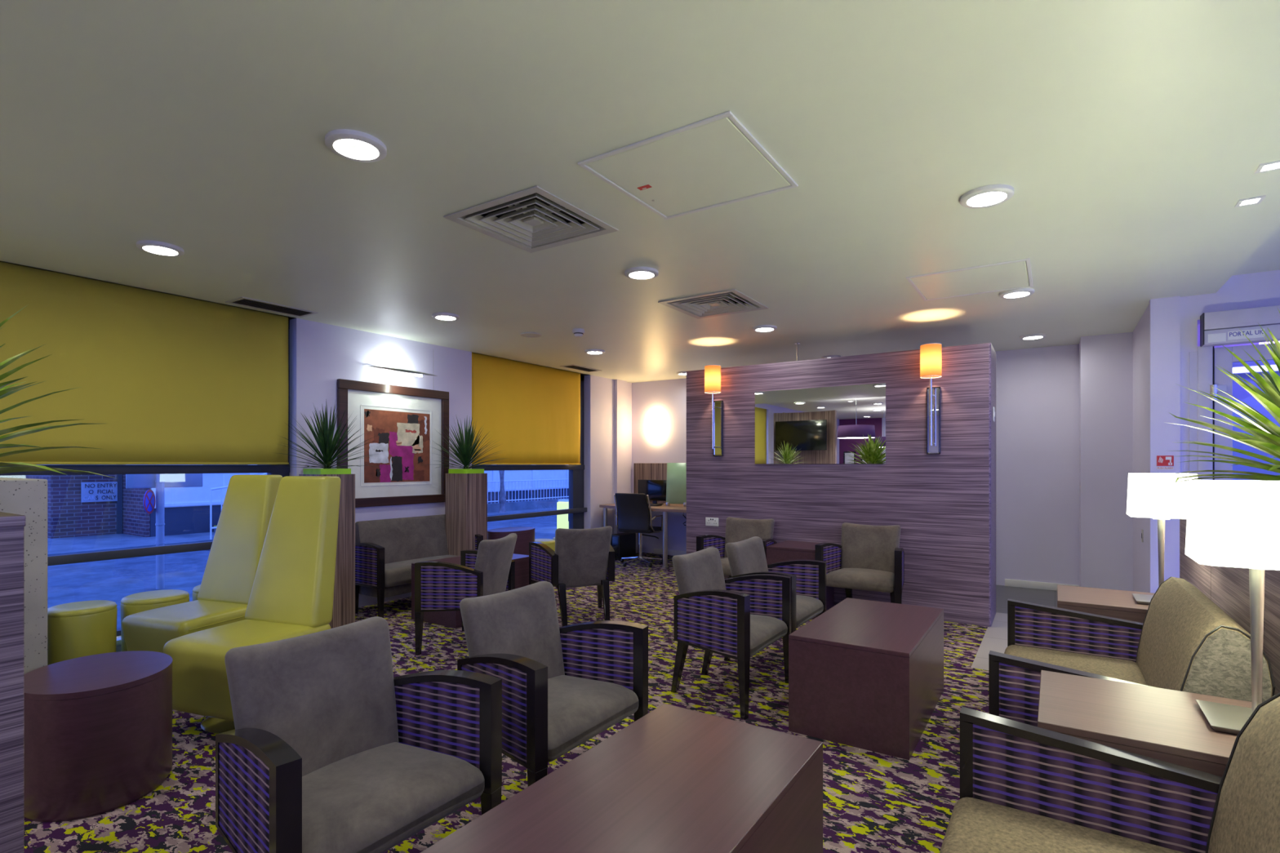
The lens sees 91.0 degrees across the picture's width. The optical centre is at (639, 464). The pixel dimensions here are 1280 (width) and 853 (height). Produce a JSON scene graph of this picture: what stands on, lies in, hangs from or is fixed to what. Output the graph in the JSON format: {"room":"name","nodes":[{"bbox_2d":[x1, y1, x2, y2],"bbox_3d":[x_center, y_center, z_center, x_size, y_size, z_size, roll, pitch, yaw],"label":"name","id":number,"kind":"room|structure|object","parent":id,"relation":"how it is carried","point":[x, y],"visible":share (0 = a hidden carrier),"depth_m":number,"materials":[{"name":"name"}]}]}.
{"room":"hotel lounge","nodes":[
{"label":"hotel lounge","id":0,"kind":"room"},
{"bbox_2d":[1,261,631,652],"bbox_3d":[-4.472,-0.020,3.073,0.350,2.640,16.200,0,0,33],"label":"wall","id":1,"kind":"structure","parent":0,"point":[321,354],"depth_m":6.22,"materials":[{"name":"paint"}]},
{"bbox_2d":[0,319,289,645],"bbox_3d":[-4.218,-0.005,3.449,0.280,2.450,4.506,0,0,33],"label":"window","id":2,"kind":"structure","parent":1,"relation":"in","point":[283,470],"depth_m":4.47,"materials":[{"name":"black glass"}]},
{"bbox_2d":[0,261,288,464],"bbox_3d":[-4.133,-0.616,3.393,0.021,1.227,4.388,0,0,33],"label":"roller blind","id":3,"kind":"object","parent":2,"relation":"attached to","point":[162,378],"visible":0.98,"depth_m":4.35,"materials":[{"name":"fabric"}]},
{"bbox_2d":[337,378,448,507],"bbox_3d":[-2.332,-0.188,6.049,0.040,1.145,1.205,0,0,33],"label":"framed picture","id":4,"kind":"object","parent":1,"relation":"attached to","point":[404,421],"visible":0.87,"depth_m":6.02},
{"bbox_2d":[364,408,430,483],"bbox_3d":[-2.329,-0.175,6.065,0.002,0.680,0.725,0,0,33],"label":"print","id":5,"kind":"object","parent":4,"relation":"attached to","point":[402,443],"depth_m":6.05},
{"bbox_2d":[362,363,437,377],"bbox_3d":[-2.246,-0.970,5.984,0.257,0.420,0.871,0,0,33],"label":"picture light","id":6,"kind":"object","parent":1,"relation":"attached to","point":[398,371],"visible":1,"depth_m":5.84,"materials":[{"name":"silver metal"}]},
{"bbox_2d":[473,374,586,528],"bbox_3d":[-1.355,-0.005,7.783,0.280,2.450,2.096,0,0,33],"label":"window","id":7,"kind":"structure","parent":1,"relation":"in","point":[576,509],"depth_m":8.47,"materials":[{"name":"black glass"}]},
{"bbox_2d":[471,352,581,464],"bbox_3d":[-1.323,-0.616,7.648,0.021,1.227,1.896,0,0,33],"label":"roller blind","id":8,"kind":"object","parent":7,"relation":"attached to","point":[531,412],"visible":0.97,"depth_m":7.54,"materials":[{"name":"fabric"}]},
{"bbox_2d":[24,551,1057,852],"bbox_3d":[-0.946,1.350,0.745,8.800,0.100,16.200,0,0,33],"label":"floor","id":9,"kind":"structure","parent":0,"point":[873,802],"depth_m":2.88,"materials":[{"name":"carpet"}]},
{"bbox_2d":[0,511,26,852],"bbox_3d":[-2.432,0.718,1.006,0.572,1.165,1.998,0,0,33],"label":"divider","id":10,"kind":"object","parent":9,"relation":"on","point":[12,526],"visible":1,"depth_m":1.66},
{"bbox_2d":[0,305,115,478],"bbox_3d":[-2.042,-0.225,1.661,1.019,0.650,1.051,0,0,33],"label":"spiky plant","id":11,"kind":"object","parent":10,"relation":"on","point":[4,391],"visible":1,"depth_m":1.86,"materials":[{"name":"green plant"}]},
{"bbox_2d":[0,477,47,674],"bbox_3d":[-3.289,0.680,2.187,0.900,1.240,1.625,0,0,33],"label":"stone planter","id":12,"kind":"object","parent":9,"relation":"on","point":[28,497],"visible":0.5,"depth_m":2.58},
{"bbox_2d":[47,600,117,665],"bbox_3d":[-3.481,1.085,3.911,0.350,0.430,0.350,0,0,33],"label":"stool","id":13,"kind":"object","parent":9,"relation":"on","point":[77,629],"visible":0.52,"depth_m":3.80,"materials":[{"name":"leather"}]},
{"bbox_2d":[24,650,172,822],"bbox_3d":[-2.191,1.065,2.538,0.486,0.470,0.570,0,0,-43],"label":"table","id":14,"kind":"object","parent":9,"relation":"on","point":[98,728],"visible":0.83,"depth_m":2.34,"materials":[{"name":"brown wood"}]},
{"bbox_2d":[120,589,189,651],"bbox_3d":[-3.272,1.085,4.246,0.370,0.430,0.370,0,0,33],"label":"stool","id":15,"kind":"object","parent":9,"relation":"on","point":[131,604],"visible":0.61,"depth_m":4.12,"materials":[{"name":"leather"}]},
{"bbox_2d":[192,584,200,600],"bbox_3d":[-3.062,1.085,4.599,0.350,0.430,0.350,0,0,33],"label":"stool","id":16,"kind":"object","parent":9,"relation":"on","point":[196,589],"visible":0.09,"depth_m":4.46,"materials":[{"name":"leather"}]},
{"bbox_2d":[121,475,282,653],"bbox_3d":[-2.596,0.682,3.813,0.535,1.235,0.711,0,0,19],"label":"chair","id":17,"kind":"object","parent":9,"relation":"on","point":[239,537],"visible":0.55,"depth_m":3.91,"materials":[{"name":"leather"}]},
{"bbox_2d":[163,475,341,734],"bbox_3d":[-1.981,0.682,3.311,0.535,1.235,0.711,0,0,19],"label":"chair","id":18,"kind":"object","parent":9,"relation":"on","point":[291,595],"visible":0.7,"depth_m":3.39,"materials":[{"name":"leather"}]},
{"bbox_2d":[298,468,355,628],"bbox_3d":[-2.549,0.665,5.123,0.300,1.270,0.300,0,0,33],"label":"planter","id":19,"kind":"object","parent":9,"relation":"on","point":[344,600],"depth_m":5.09,"materials":[{"name":"wood"}]},
{"bbox_2d":[262,402,378,468],"bbox_3d":[-2.471,-0.241,5.076,0.781,0.592,0.885,0,0,33],"label":"spiky plant","id":20,"kind":"object","parent":19,"relation":"on","point":[327,446],"visible":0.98,"depth_m":5.07,"materials":[{"name":"green plant"}]},
{"bbox_2d":[215,616,502,852],"bbox_3d":[-0.832,0.906,1.820,0.525,0.787,0.683,0,0,33],"label":"armchair","id":21,"kind":"object","parent":9,"relation":"on","point":[327,750],"visible":1,"depth_m":1.82,"materials":[{"name":"grey fabric"}]},
{"bbox_2d":[355,514,483,617],"bbox_3d":[-2.060,0.900,5.885,0.465,0.800,1.150,0,0,33],"label":"settee","id":22,"kind":"object","parent":9,"relation":"on","point":[386,549],"visible":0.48,"depth_m":5.67,"materials":[{"name":"beige fabric"}]},
{"bbox_2d":[414,533,516,655],"bbox_3d":[-1.209,0.906,4.554,0.525,0.787,0.683,0,0,13],"label":"armchair","id":23,"kind":"object","parent":9,"relation":"on","point":[439,586],"visible":0.66,"depth_m":4.28,"materials":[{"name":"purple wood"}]},
{"bbox_2d":[444,468,487,555],"bbox_3d":[-1.750,0.670,6.333,0.300,1.260,0.280,0,0,33],"label":"planter","id":24,"kind":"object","parent":9,"relation":"on","point":[465,490],"depth_m":6.23,"materials":[{"name":"wood"}]},
{"bbox_2d":[425,417,502,469],"bbox_3d":[-1.661,-0.221,6.313,0.771,0.571,0.848,0,0,33],"label":"spiky plant","id":25,"kind":"object","parent":24,"relation":"on","point":[465,450],"visible":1,"depth_m":6.27,"materials":[{"name":"green plant"}]},
{"bbox_2d":[411,553,528,628],"bbox_3d":[-1.449,1.065,5.517,0.560,0.470,0.890,0,0,33],"label":"coffee table","id":26,"kind":"object","parent":9,"relation":"on","point":[452,619],"visible":0.24,"depth_m":5.29,"materials":[{"name":"brown wood"}]},
{"bbox_2d":[487,526,534,555],"bbox_3d":[-1.397,1.000,6.831,0.400,0.600,0.600,0,0,33],"label":"table","id":27,"kind":"object","parent":9,"relation":"on","point":[525,535],"visible":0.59,"depth_m":6.70,"materials":[{"name":"brown wood"}]},
{"bbox_2d":[534,538,555,551],"bbox_3d":[-1.152,1.085,7.292,0.350,0.430,0.350,0,0,33],"label":"stool","id":28,"kind":"object","parent":9,"relation":"on","point":[550,543],"visible":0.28,"depth_m":7.21,"materials":[{"name":"leather"}]},
{"bbox_2d":[457,581,648,786],"bbox_3d":[-0.366,0.906,2.471,0.525,0.787,0.683,0,0,33],"label":"armchair","id":29,"kind":"object","parent":9,"relation":"on","point":[564,686],"visible":0.82,"depth_m":2.46,"materials":[{"name":"fabric"}]},
{"bbox_2d":[528,525,614,626],"bbox_3d":[-0.545,0.906,5.362,0.683,0.787,0.525,0,0,-26],"label":"armchair","id":30,"kind":"object","parent":9,"relation":"on","point":[581,557],"visible":0.98,"depth_m":5.19,"materials":[{"name":"fabric"}]},
{"bbox_2d":[420,703,822,852],"bbox_3d":[0.032,1.065,1.605,0.555,0.470,1.033,0,0,33],"label":"coffee table","id":31,"kind":"object","parent":9,"relation":"on","point":[674,780],"visible":1,"depth_m":1.61,"materials":[{"name":"brown wood"}]},
{"bbox_2d":[610,532,635,560],"bbox_3d":[-0.244,1.130,8.739,0.180,0.340,0.406,0,0,33],"label":"computer tower","id":32,"kind":"object","parent":9,"relation":"on","point":[624,544],"visible":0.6,"depth_m":8.63,"materials":[{"name":"black plastic"}]},
{"bbox_2d":[613,493,662,567],"bbox_3d":[0.005,0.830,8.207,0.594,0.940,0.610,0,0,27],"label":"office chair","id":33,"kind":"object","parent":9,"relation":"on","point":[633,515],"visible":0.97,"depth_m":8.02,"materials":[{"name":"black leather"}]},
{"bbox_2d":[599,502,686,568],"bbox_3d":[0.448,0.925,8.381,1.990,0.750,1.040,0,0,33],"label":"desk","id":34,"kind":"object","parent":9,"relation":"on","point":[677,508],"visible":0.36,"depth_m":7.93,"materials":[{"name":"laminate"}]},
{"bbox_2d":[634,462,666,502],"bbox_3d":[0.571,0.263,8.949,1.570,0.575,0.030,0,0,33],"label":"board","id":35,"kind":"object","parent":34,"relation":"attached to","point":[642,471],"visible":0.24,"depth_m":9.22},
{"bbox_2d":[638,480,666,504],"bbox_3d":[0.195,0.378,8.751,0.500,0.340,0.160,0,0,33],"label":"computer monitor","id":36,"kind":"object","parent":34,"relation":"on","point":[655,490],"visible":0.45,"depth_m":8.72,"materials":[{"name":"black plastic"}]},
{"bbox_2d":[666,462,686,506],"bbox_3d":[0.494,0.261,8.359,0.305,0.575,0.054,0,0,10],"label":"divider","id":37,"kind":"object","parent":34,"relation":"on","point":[676,485],"visible":0.9,"depth_m":8.35,"materials":[{"name":"glass"}]},
{"bbox_2d":[671,546,791,719],"bbox_3d":[0.507,0.906,3.620,0.525,0.787,0.683,0,0,33],"label":"armchair","id":38,"kind":"object","parent":9,"relation":"on","point":[737,618],"visible":1,"depth_m":3.49,"materials":[{"name":"fabric"}]},
{"bbox_2d":[696,516,777,577],"bbox_3d":[0.952,0.906,5.905,0.683,0.787,0.525,0,0,33],"label":"armchair","id":39,"kind":"object","parent":9,"relation":"on","point":[737,530],"visible":0.47,"depth_m":6.01,"materials":[{"name":"fabric"}]},
{"bbox_2d":[724,536,826,661],"bbox_3d":[0.887,0.906,4.196,0.525,0.787,0.683,0,0,33],"label":"armchair","id":40,"kind":"object","parent":9,"relation":"on","point":[747,557],"visible":0.41,"depth_m":4.30,"materials":[{"name":"fabric"}]},
{"bbox_2d":[766,540,834,619],"bbox_3d":[1.436,1.008,5.619,0.440,0.585,0.520,0,0,33],"label":"side table","id":41,"kind":"object","parent":9,"relation":"on","point":[788,550],"visible":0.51,"depth_m":5.48,"materials":[{"name":"brown wood"}]},
{"bbox_2d":[814,522,904,617],"bbox_3d":[1.891,0.906,5.285,0.683,0.787,0.525,0,0,33],"label":"armchair","id":42,"kind":"object","parent":9,"relation":"on","point":[869,557],"visible":0.91,"depth_m":5.32,"materials":[{"name":"fabric"}]},
{"bbox_2d":[788,597,943,759],"bbox_3d":[1.239,1.065,3.346,0.550,0.470,1.030,0,0,33],"label":"coffee table","id":43,"kind":"object","parent":9,"relation":"on","point":[864,674],"visible":1,"depth_m":2.97,"materials":[{"name":"brown wood"}]},
{"bbox_2d":[1057,584,1154,622],"bbox_3d":[2.504,1.000,3.320,0.500,0.600,0.520,0,0,33],"label":"side table","id":44,"kind":"object","parent":9,"relation":"on","point":[1119,604],"visible":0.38,"depth_m":3.22,"materials":[{"name":"laminate"}]},
{"bbox_2d":[1126,473,1197,604],"bbox_3d":[2.646,0.371,3.190,0.264,0.655,0.264,0,0,33],"label":"table lamp","id":45,"kind":"object","parent":44,"relation":"on","point":[1154,495],"visible":0.74,"depth_m":3.11,"materials":[{"name":"fabric"}]},
{"bbox_2d":[939,693,1279,852],"bbox_3d":[0.900,0.900,1.084,0.767,0.800,1.180,0,0,33],"label":"armchair","id":46,"kind":"object","parent":9,"relation":"on","point":[1024,788],"visible":1,"depth_m":1.53,"materials":[{"name":"fabric"}]},
{"bbox_2d":[988,577,1275,727],"bbox_3d":[1.886,0.900,2.541,0.767,0.800,1.130,0,0,33],"label":"armchair","id":47,"kind":"object","parent":9,"relation":"on","point":[1184,642],"visible":0.48,"depth_m":2.33,"materials":[{"name":"fabric"}]},
{"bbox_2d":[1037,670,1251,777],"bbox_3d":[1.457,1.000,1.779,0.550,0.600,0.515,0,0,33],"label":"side table","id":48,"kind":"object","parent":9,"relation":"on","point":[1165,725],"visible":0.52,"depth_m":1.73,"materials":[{"name":"laminate"}]},
{"bbox_2d":[1185,480,1279,734],"bbox_3d":[1.649,0.371,1.679,0.264,0.655,0.264,0,0,33],"label":"table lamp","id":49,"kind":"object","parent":48,"relation":"on","point":[1231,523],"visible":0.84,"depth_m":1.63,"materials":[{"name":"fabric"}]},
{"bbox_2d":[1179,519,1279,698],"bbox_3d":[1.632,0.710,1.020,0.360,1.180,6.300,0,0,33],"label":"divider","id":50,"kind":"object","parent":9,"relation":"on","point":[1228,588],"visible":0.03,"depth_m":2.54,"materials":[{"name":"brown wood"}]},
{"bbox_2d":[1165,310,1279,484],"bbox_3d":[2.441,-0.234,2.132,0.998,0.667,1.064,0,0,33],"label":"spiky plant","id":51,"kind":"object","parent":50,"relation":"on","point":[1265,437],"visible":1,"depth_m":2.27,"materials":[{"name":"green plant"}]},
{"bbox_2d":[0,0,1279,382],"bbox_3d":[0.213,-1.280,4.533,6.560,0.100,8.600,0,0,33],"label":"ceiling","id":52,"kind":"structure","parent":0,"point":[1127,136],"depth_m":2.53,"materials":[{"name":"paint"}]},
{"bbox_2d":[136,240,184,256],"bbox_3d":[-2.705,-1.219,3.546,0.216,0.022,0.216,0,0,33],"label":"recessed light","id":53,"kind":"object","parent":52,"relation":"in","point":[156,247],"visible":1,"depth_m":3.52,"materials":[{"name":"white"}]},
{"bbox_2d":[143,245,177,253],"bbox_3d":[-2.705,-1.218,3.546,0.156,0.001,0.156,0,0,33],"label":"diffuser","id":54,"kind":"object","parent":53,"relation":"attached to","point":[149,249],"depth_m":3.55,"materials":[{"name":"white"}]},
{"bbox_2d":[225,296,318,317],"bbox_3d":[-2.861,-1.227,4.904,0.260,0.006,0.570,0,0,33],"label":"ceiling vent","id":55,"kind":"object","parent":52,"relation":"in","point":[242,301],"visible":1,"depth_m":4.88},
{"bbox_2d":[324,128,386,162],"bbox_3d":[-1.087,-1.219,2.409,0.216,0.022,0.216,0,0,33],"label":"recessed light","id":56,"kind":"object","parent":52,"relation":"in","point":[351,144],"visible":1,"depth_m":2.39,"materials":[{"name":"white paint"}]},
{"bbox_2d":[333,138,377,157],"bbox_3d":[-1.087,-1.218,2.409,0.156,0.001,0.156,0,0,33],"label":"diffuser","id":57,"kind":"object","parent":56,"relation":"attached to","point":[345,148],"depth_m":2.41,"materials":[{"name":"white"}]},
{"bbox_2d":[431,312,459,320],"bbox_3d":[-1.599,-1.219,5.173,0.216,0.022,0.216,0,0,33],"label":"recessed light","id":58,"kind":"object","parent":52,"relation":"in","point":[439,316],"visible":1,"depth_m":5.15,"materials":[{"name":"white"}]},
{"bbox_2d":[436,315,454,319],"bbox_3d":[-1.599,-1.218,5.173,0.156,0.001,0.156,0,0,33],"label":"diffuser","id":59,"kind":"object","parent":58,"relation":"attached to","point":[437,317],"depth_m":5.18,"materials":[{"name":"white"}]},
{"bbox_2d":[443,185,618,253],"bbox_3d":[-0.541,-1.276,3.191,0.620,0.108,0.620,0,0,33],"label":"ceiling vent","id":60,"kind":"object","parent":52,"relation":"in","point":[534,219],"visible":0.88,"depth_m":3.20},
{"bbox_2d":[520,332,542,337],"bbox_3d":[-1.027,-1.225,5.928,0.200,0.010,0.200,0,0,33],"label":"ceiling speaker","id":61,"kind":"object","parent":52,"relation":"attached to","point":[525,334],"visible":1,"depth_m":5.91},
{"bbox_2d":[523,333,538,337],"bbox_3d":[-1.027,-1.224,5.928,0.150,0.001,0.150,0,0,33],"label":"grille","id":62,"kind":"object","parent":61,"relation":"attached to","point":[524,335],"depth_m":5.92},
{"bbox_2d":[572,328,584,337],"bbox_3d":[-0.559,-1.197,5.713,0.116,0.066,0.116,0,0,33],"label":"smoke detector","id":63,"kind":"object","parent":52,"relation":"attached to","point":[578,332],"visible":1,"depth_m":5.68,"materials":[{"name":"white paint"}]},
{"bbox_2d":[560,364,600,372],"bbox_3d":[-0.747,-1.227,7.996,0.220,0.006,0.580,0,0,33],"label":"ceiling vent","id":64,"kind":"object","parent":52,"relation":"in","point":[571,366],"visible":1,"depth_m":7.99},
{"bbox_2d":[584,349,604,354],"bbox_3d":[-0.487,-1.219,6.776,0.216,0.022,0.216,0,0,33],"label":"recessed light","id":65,"kind":"object","parent":52,"relation":"in","point":[587,351],"visible":1,"depth_m":6.74,"materials":[{"name":"white"}]},
{"bbox_2d":[624,266,658,279],"bbox_3d":[0.010,-1.219,4.006,0.216,0.022,0.216,0,0,33],"label":"recessed light","id":66,"kind":"object","parent":52,"relation":"in","point":[635,273],"visible":1,"depth_m":3.98,"materials":[{"name":"white"}]},
{"bbox_2d":[629,271,653,277],"bbox_3d":[0.010,-1.218,4.006,0.156,0.001,0.156,0,0,33],"label":"diffuser","id":67,"kind":"object","parent":66,"relation":"attached to","point":[632,274],"depth_m":4.02,"materials":[{"name":"white"}]},
{"bbox_2d":[577,111,798,219],"bbox_3d":[0.220,-1.226,2.656,0.680,0.009,0.695,0,0,33],"label":"access hatch","id":68,"kind":"object","parent":52,"relation":"attached to","point":[708,163],"visible":1,"depth_m":2.60,"materials":[{"name":"white paint"}]},
{"bbox_2d":[657,288,768,319],"bbox_3d":[0.573,-1.276,4.823,0.630,0.108,0.630,0,0,33],"label":"ceiling vent","id":69,"kind":"object","parent":52,"relation":"in","point":[730,301],"visible":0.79,"depth_m":4.85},
{"bbox_2d":[752,324,777,332],"bbox_3d":[1.115,-1.219,5.622,0.216,0.022,0.216,0,0,33],"label":"recessed light","id":70,"kind":"object","parent":52,"relation":"in","point":[761,328],"visible":1,"depth_m":5.59,"materials":[{"name":"white"}]},
{"bbox_2d":[821,355,840,358],"bbox_3d":[2.174,-1.219,7.151,0.216,0.022,0.216,0,0,33],"label":"recessed light","id":71,"kind":"object","parent":52,"relation":"in","point":[828,356],"visible":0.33,"depth_m":7.06,"materials":[{"name":"white"}]},
{"bbox_2d":[906,257,1033,301],"bbox_3d":[2.217,-1.226,4.210,0.690,0.009,0.690,0,0,33],"label":"access hatch","id":72,"kind":"object","parent":52,"relation":"attached to","point":[1007,275],"visible":1,"depth_m":4.18,"materials":[{"name":"white paint"}]},
{"bbox_2d":[960,184,1013,208],"bbox_3d":[1.577,-1.219,2.860,0.216,0.022,0.216,0,0,33],"label":"recessed light","id":73,"kind":"object","parent":52,"relation":"in","point":[987,196],"visible":1,"depth_m":2.84,"materials":[{"name":"white"}]},
{"bbox_2d":[967,191,1006,204],"bbox_3d":[1.577,-1.218,2.860,0.156,0.001,0.156,0,0,33],"label":"diffuser","id":74,"kind":"object","parent":73,"relation":"attached to","point":[984,197],"depth_m":2.86,"materials":[{"name":"white"}]},
{"bbox_2d":[999,288,1034,298],"bbox_3d":[2.680,-1.219,4.471,0.216,0.022,0.216,0,0,33],"label":"recessed light","id":75,"kind":"object","parent":52,"relation":"in","point":[1021,292],"visible":1,"depth_m":4.45,"materials":[{"name":"white"}]},
{"bbox_2d":[1004,292,1028,296],"bbox_3d":[2.680,-1.218,4.471,0.156,0.001,0.156,0,0,33],"label":"diffuser","id":76,"kind":"object","parent":75,"relation":"attached to","point":[1006,294],"depth_m":4.47,"materials":[{"name":"white"}]},
{"bbox_2d":[1019,333,1046,340],"bbox_3d":[3.737,-1.219,5.978,0.216,0.022,0.216,0,0,33],"label":"recessed light","id":77,"kind":"object","parent":52,"relation":"in","point":[1037,335],"visible":1,"depth_m":5.95,"materials":[{"name":"white"}]},
{"bbox_2d":[1234,195,1266,207],"bbox_3d":[2.839,-1.227,2.925,0.090,0.006,0.090,0,0,33],"label":"recessed light","id":78,"kind":"object","parent":52,"relation":"in","point":[1250,201],"visible":1,"depth_m":2.92,"materials":[{"name":"white paint"}]},
{"bbox_2d":[1254,160,1279,173],"bbox_3d":[2.595,-1.227,2.580,0.090,0.006,0.090,0,0,33],"label":"recessed light","id":79,"kind":"object","parent":52,"relation":"in","point":[1274,165],"visible":1,"depth_m":2.58,"materials":[{"name":"white paint"}]},
{"bbox_2d":[686,342,995,626],"bbox_3d":[1.860,0.160,6.124,2.790,2.280,0.770,0,0,33],"label":"wall partition","id":80,"kind":"structure","parent":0,"point":[943,504],"depth_m":5.45,"materials":[{"name":"wood"}]},
{"bbox_2d":[705,517,718,526],"bbox_3d":[0.733,0.580,6.399,0.146,0.086,0.012,0,0,33],"label":"power socket","id":81,"kind":"object","parent":80,"relation":"attached to","point":[713,522],"visible":1,"depth_m":6.40,"materials":[{"name":"white plastic"}]},
{"bbox_2d":[704,364,723,456],"bbox_3d":[0.735,-0.538,6.288,0.162,0.897,0.196,0,0,33],"label":"wall sconce","id":82,"kind":"object","parent":80,"relation":"attached to","point":[712,372],"visible":1,"depth_m":6.32,"materials":[{"name":"glass"}]},
{"bbox_2d":[755,382,885,463],"bbox_3d":[1.633,-0.361,5.805,1.216,0.703,0.012,0,0,33],"label":"wall mirror","id":83,"kind":"object","parent":80,"relation":"attached to","point":[835,424],"visible":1,"depth_m":5.77,"materials":[{"name":"clear glass"}]},
{"bbox_2d":[920,342,942,453],"bbox_3d":[2.403,-0.538,5.186,0.162,0.897,0.196,0,0,33],"label":"wall sconce","id":84,"kind":"object","parent":80,"relation":"attached to","point":[930,353],"visible":1,"depth_m":5.19,"materials":[{"name":"glass"}]},
{"bbox_2d":[631,344,1079,586],"bbox_3d":[2.103,0.010,8.078,5.806,2.580,0.200,0,0,33],"label":"wall","id":85,"kind":"structure","parent":0,"point":[1037,388],"depth_m":6.64,"materials":[{"name":"paint"}]},
{"bbox_2d":[645,409,662,440],"bbox_3d":[0.213,-0.580,9.141,0.240,0.440,0.110,0,0,33],"label":"wall lamp","id":86,"kind":"object","parent":85,"relation":"attached to","point":[654,424],"visible":1,"depth_m":9.10,"materials":[{"name":"white"}]},
{"bbox_2d":[653,548,1079,591],"bbox_3d":[2.336,1.262,7.795,5.106,0.075,0.016,0,0,33],"label":"baseboard","id":87,"kind":"structure","parent":85,"relation":"attached to","point":[1011,583],"depth_m":6.65,"materials":[{"name":"white paint"}]},
{"bbox_2d":[1079,332,1133,591],"bbox_3d":[4.594,0.010,6.170,0.454,2.580,0.640,0,0,33],"label":"wall","id":88,"kind":"structure","parent":0,"point":[1105,361],"depth_m":5.93,"materials":[{"name":"paint"}]},
{"bbox_2d":[1133,269,1279,593],"bbox_3d":[5.268,-0.020,4.538,2.610,2.640,1.420,0,0,33],"label":"wall","id":89,"kind":"structure","parent":0,"point":[1164,336],"depth_m":4.62,"materials":[{"name":"paint"}]},
{"bbox_2d":[1156,455,1173,469],"bbox_3d":[3.858,-0.017,4.616,0.096,0.102,0.004,0,0,33],"label":"fire sign","id":90,"kind":"object","parent":89,"relation":"attached to","point":[1162,460],"visible":1,"depth_m":4.62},
{"bbox_2d":[1189,346,1213,479],"bbox_3d":[4.517,0.223,4.267,1.205,2.155,0.100,0,0,33],"label":"trim","id":91,"kind":"structure","parent":89,"relation":"attached to","point":[1201,362],"depth_m":4.52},
{"bbox_2d":[1200,305,1279,346],"bbox_3d":[4.496,-0.963,4.173,1.156,0.225,0.120,0,0,33],"label":"operator","id":92,"kind":"object","parent":89,"relation":"attached to","point":[1219,328],"visible":1,"depth_m":4.34,"materials":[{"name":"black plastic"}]},
{"bbox_2d":[1209,342,1275,479],"bbox_3d":[4.505,0.210,4.259,1.077,2.140,0.097,0,0,33],"label":"door frame","id":93,"kind":"structure","parent":89,"relation":"in","point":[1222,357],"depth_m":4.47,"materials":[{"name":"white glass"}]},
{"bbox_2d":[1197,325,1279,480],"bbox_3d":[5.609,-0.020,4.864,2.400,2.640,1.900,0,0,33],"label":"wall","id":94,"kind":"structure","parent":0,"point":[1239,393],"depth_m":5.85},
{"bbox_2d":[1232,364,1279,373],"bbox_3d":[6.156,-0.880,5.420,1.700,0.060,0.070,0,0,33],"label":"tube","id":95,"kind":"object","parent":94,"relation":"attached to","point":[1238,370],"visible":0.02,"depth_m":5.77,"materials":[{"name":"white"}]},
{"bbox_2d":[1197,224,1279,325],"bbox_3d":[-0.946,-1.390,0.745,8.800,0.100,16.200,0,0,33],"label":"wall","id":96,"kind":"structure","parent":0,"point":[1266,257],"depth_m":4.08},
{"label":"outside","id":97,"kind":"structure","parent":0,"visible":0},
{"bbox_2d":[47,515,556,628],"bbox_3d":[-19.107,1.550,30.596,54.390,0.100,90.000,0,0,33],"label":"ground","id":98,"kind":"structure","parent":97,"point":[114,580],"depth_m":8.49,"materials":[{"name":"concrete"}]},
{"bbox_2d":[0,464,150,538],"bbox_3d":[-12.384,-1.250,13.638,5.100,5.500,1.190,0,0,33],"label":"brick building","id":99,"kind":"structure","parent":98,"relation":"on","point":[67,517],"depth_m":12.87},
{"bbox_2d":[80,481,117,502],"bbox_3d":[-11.213,0.560,13.068,0.024,0.410,0.630,0,0,33],"label":"street sign","id":100,"kind":"object","parent":99,"relation":"attached to","point":[100,491],"visible":1,"depth_m":13.05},
{"bbox_2d":[125,464,202,589],"bbox_3d":[-5.754,-0.100,7.671,0.229,3.200,0.800,0,0,33],"label":"sign pole","id":101,"kind":"object","parent":98,"relation":"on","point":[159,482],"visible":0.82,"depth_m":7.58,"materials":[{"name":"metal"}]},
{"bbox_2d":[150,464,568,537],"bbox_3d":[-0.958,-0.750,30.785,5.070,4.500,40.000,0,0,33],"label":"building","id":102,"kind":"structure","parent":98,"relation":"on","point":[187,509],"depth_m":13.70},
{"bbox_2d":[534,526,556,536],"bbox_3d":[-1.696,1.470,13.944,1.600,0.060,1.600,0,0,33],"label":"pavement","id":103,"kind":"structure","parent":98,"relation":"on","point":[542,531],"depth_m":13.53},
{"bbox_2d":[556,499,568,528],"bbox_3d":[-1.668,1.105,13.984,0.303,0.670,0.240,0,0,33],"label":"bollard","id":104,"kind":"object","parent":103,"relation":"on","point":[562,520],"visible":0.56,"depth_m":13.87,"materials":[{"name":"yellow"}]},
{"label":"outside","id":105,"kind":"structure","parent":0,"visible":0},
{"bbox_2d":[47,506,556,555],"bbox_3d":[-4.792,1.505,21.141,3.900,0.090,90.000,0,0,33],"label":"ground","id":106,"kind":"structure","parent":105,"point":[68,545],"depth_m":11.96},
{"bbox_2d":[209,472,266,539],"bbox_3d":[-7.692,0.475,13.393,0.044,1.970,2.625,0,0,33],"label":"stair railing","id":107,"kind":"object","parent":106,"relation":"on","point":[264,473],"visible":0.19,"depth_m":12.30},
{"bbox_2d":[497,464,506,512],"bbox_3d":[-4.215,-0.099,19.202,0.270,3.208,0.270,0,0,33],"label":"tree","id":108,"kind":"object","parent":106,"relation":"on","point":[502,499],"visible":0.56,"depth_m":19.16,"materials":[{"name":"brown plant"}]},
{"bbox_2d":[487,479,568,512],"bbox_3d":[-1.436,1.000,24.318,0.300,1.000,14.000,0,0,33],"label":"fence","id":109,"kind":"object","parent":106,"relation":"on","point":[540,504],"visible":0.22,"depth_m":20.67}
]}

